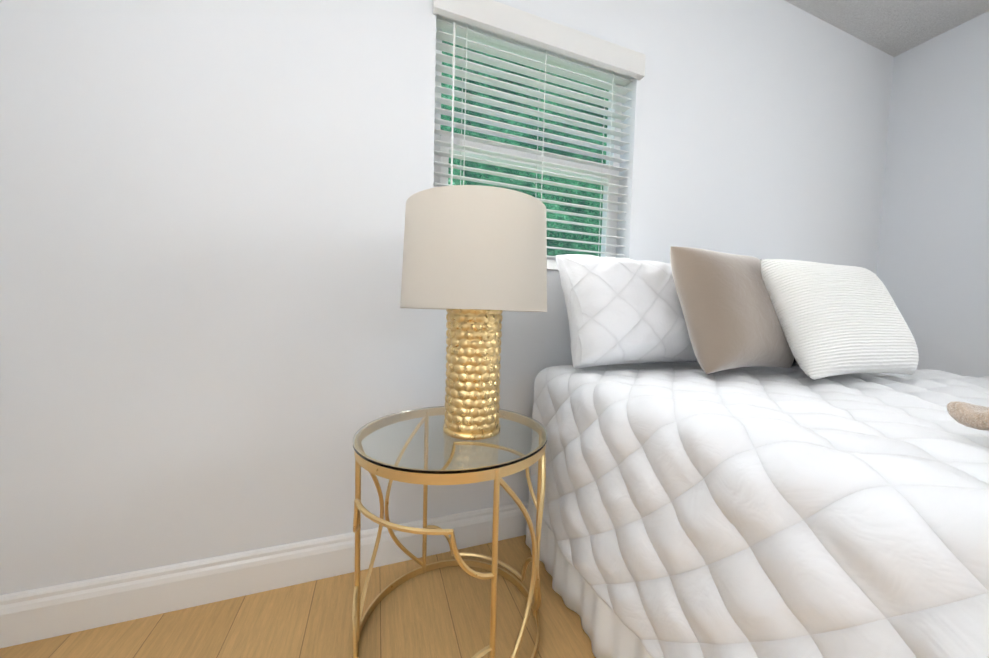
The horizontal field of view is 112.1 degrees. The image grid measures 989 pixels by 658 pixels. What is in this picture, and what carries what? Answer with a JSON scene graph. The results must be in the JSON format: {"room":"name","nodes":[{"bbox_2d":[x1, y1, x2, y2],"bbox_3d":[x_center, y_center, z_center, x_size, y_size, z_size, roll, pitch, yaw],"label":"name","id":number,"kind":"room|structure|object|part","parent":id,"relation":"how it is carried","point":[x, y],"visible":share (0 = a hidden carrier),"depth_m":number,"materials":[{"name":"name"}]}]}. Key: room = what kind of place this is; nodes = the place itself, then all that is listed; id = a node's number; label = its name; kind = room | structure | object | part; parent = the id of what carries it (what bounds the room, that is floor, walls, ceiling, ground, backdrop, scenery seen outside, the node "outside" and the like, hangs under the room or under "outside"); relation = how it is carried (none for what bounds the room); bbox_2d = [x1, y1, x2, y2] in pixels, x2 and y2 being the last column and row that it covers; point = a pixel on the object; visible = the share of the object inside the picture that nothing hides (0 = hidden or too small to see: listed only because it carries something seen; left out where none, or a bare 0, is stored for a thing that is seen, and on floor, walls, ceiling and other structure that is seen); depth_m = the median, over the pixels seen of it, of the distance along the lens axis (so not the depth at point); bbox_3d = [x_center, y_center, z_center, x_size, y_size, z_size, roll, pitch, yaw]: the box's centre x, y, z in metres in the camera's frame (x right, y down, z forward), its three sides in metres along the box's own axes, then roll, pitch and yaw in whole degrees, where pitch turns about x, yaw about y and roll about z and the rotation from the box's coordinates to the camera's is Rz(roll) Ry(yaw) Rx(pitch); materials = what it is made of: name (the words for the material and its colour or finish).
{"room":"bedroom","nodes":[
{"label":"bedroom","id":0,"kind":"room"},
{"bbox_2d":[0,535,595,657],"bbox_3d":[0.914,0.937,0.021,4.300,0.100,3.285,1,3,-19],"label":"floor","id":1,"kind":"structure","parent":0,"point":[443,612],"depth_m":0.91,"materials":[{"name":"brown wood"}]},
{"bbox_2d":[352,406,547,657],"bbox_3d":[-0.113,0.542,0.897,0.498,0.548,0.458,1,3,-19],"label":"nightstand","id":2,"kind":"object","parent":1,"relation":"on","point":[417,446],"visible":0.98,"depth_m":0.79,"materials":[{"name":"gold metal"}]},
{"bbox_2d":[400,185,546,439],"bbox_3d":[-0.052,-0.035,0.875,0.376,0.607,0.376,1,3,-19],"label":"lamp","id":3,"kind":"object","parent":2,"relation":"on","point":[474,266],"visible":1,"depth_m":0.72,"materials":[{"name":"beige fabric"}]},
{"bbox_3d":[-0.049,-0.177,0.869,0.376,0.255,0.376,1,3,-19],"label":"lamp shade","id":4,"kind":"part","parent":3,"relation":"part of","materials":[{"name":"white fabric"}]},
{"bbox_2d":[525,246,988,657],"bbox_3d":[1.216,0.329,0.494,1.794,1.101,2.140,1,3,-19],"label":"bed","id":5,"kind":"object","parent":1,"relation":"on","point":[779,458],"visible":1,"depth_m":0.67,"materials":[{"name":"white fabric"}]},
{"bbox_2d":[0,0,893,594],"bbox_3d":[0.426,-0.415,1.437,4.300,2.440,0.150,1,3,-19],"label":"wall","id":6,"kind":"structure","parent":0,"point":[216,340],"depth_m":0.99,"materials":[{"name":"white paint"}]},
{"bbox_2d":[0,501,527,647],"bbox_3d":[0.424,0.744,1.413,4.000,0.126,0.016,1,3,-19],"label":"baseboard","id":7,"kind":"structure","parent":6,"relation":"attached to","point":[27,616],"depth_m":0.97,"materials":[{"name":"white"}]},
{"bbox_2d":[433,0,645,264],"bbox_3d":[0.172,-0.676,1.308,0.854,0.891,0.165,1,3,-19],"label":"window blinds","id":8,"kind":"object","parent":6,"relation":"in","point":[499,30],"depth_m":1.27,"materials":[{"name":"white plastic"}]},
{"bbox_2d":[450,22,455,185],"bbox_3d":[-0.142,-0.767,1.140,0.007,0.540,0.009,1,3,-19],"label":"blind cord","id":9,"kind":"object","parent":8,"relation":"attached to","point":[453,78],"depth_m":1.14,"materials":[{"name":"white plastic"}]},
{"bbox_2d":[460,31,466,184],"bbox_3d":[-0.105,-0.670,1.170,0.002,0.793,0.002,1,3,-19],"label":"blind cord","id":10,"kind":"object","parent":8,"relation":"attached to","point":[466,31],"depth_m":1.17,"materials":[{"name":"white fabric"}]},
{"bbox_2d":[535,60,540,197],"bbox_3d":[0.168,-0.670,1.319,0.002,0.793,0.002,1,3,-19],"label":"blind cord","id":11,"kind":"object","parent":8,"relation":"attached to","point":[540,60],"depth_m":1.32,"materials":[{"name":"white fabric"}]},
{"bbox_2d":[541,50,546,201],"bbox_3d":[0.184,-0.667,1.272,0.002,0.793,0.002,1,3,-19],"label":"blind cord","id":12,"kind":"object","parent":8,"relation":"attached to","point":[546,50],"depth_m":1.27,"materials":[{"name":"white fabric"}]},
{"bbox_2d":[598,80,605,255],"bbox_3d":[0.458,-0.667,1.421,0.002,0.793,0.002,1,3,-19],"label":"blind cord","id":13,"kind":"object","parent":8,"relation":"attached to","point":[605,80],"depth_m":1.42,"materials":[{"name":"white fabric"}]},
{"bbox_2d":[605,71,613,256],"bbox_3d":[0.474,-0.665,1.375,0.002,0.793,0.002,1,3,-19],"label":"blind cord","id":14,"kind":"object","parent":8,"relation":"attached to","point":[613,71],"depth_m":1.37,"materials":[{"name":"white fabric"}]},
{"bbox_2d":[547,264,558,270],"bbox_3d":[0.168,-0.240,1.309,0.826,0.018,0.106,1,3,-19],"label":"window sill","id":15,"kind":"structure","parent":6,"relation":"attached to","point":[552,267],"depth_m":1.27,"materials":[{"name":"white paint"}]},
{"bbox_2d":[784,0,988,56],"bbox_3d":[0.980,-1.599,-0.099,4.300,0.100,3.285,1,3,-19],"label":"ceiling","id":16,"kind":"structure","parent":0,"point":[893,28],"depth_m":1.72,"materials":[{"name":"white paint"}]},
{"bbox_2d":[877,11,988,376],"bbox_3d":[2.903,-0.313,0.652,0.150,2.440,2.985,1,3,-19],"label":"wall","id":17,"kind":"structure","parent":0,"point":[933,266],"depth_m":1.80,"materials":[{"name":"white paint"}]},
{"label":"outside","id":18,"kind":"structure","parent":0,"visible":0},
{"label":"ground","id":19,"kind":"structure","parent":18,"visible":0},
{"bbox_2d":[440,41,608,256],"bbox_3d":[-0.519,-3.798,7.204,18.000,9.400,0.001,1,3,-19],"label":"trees","id":20,"kind":"object","parent":19,"relation":"on","point":[550,215],"depth_m":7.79,"materials":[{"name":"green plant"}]}
]}

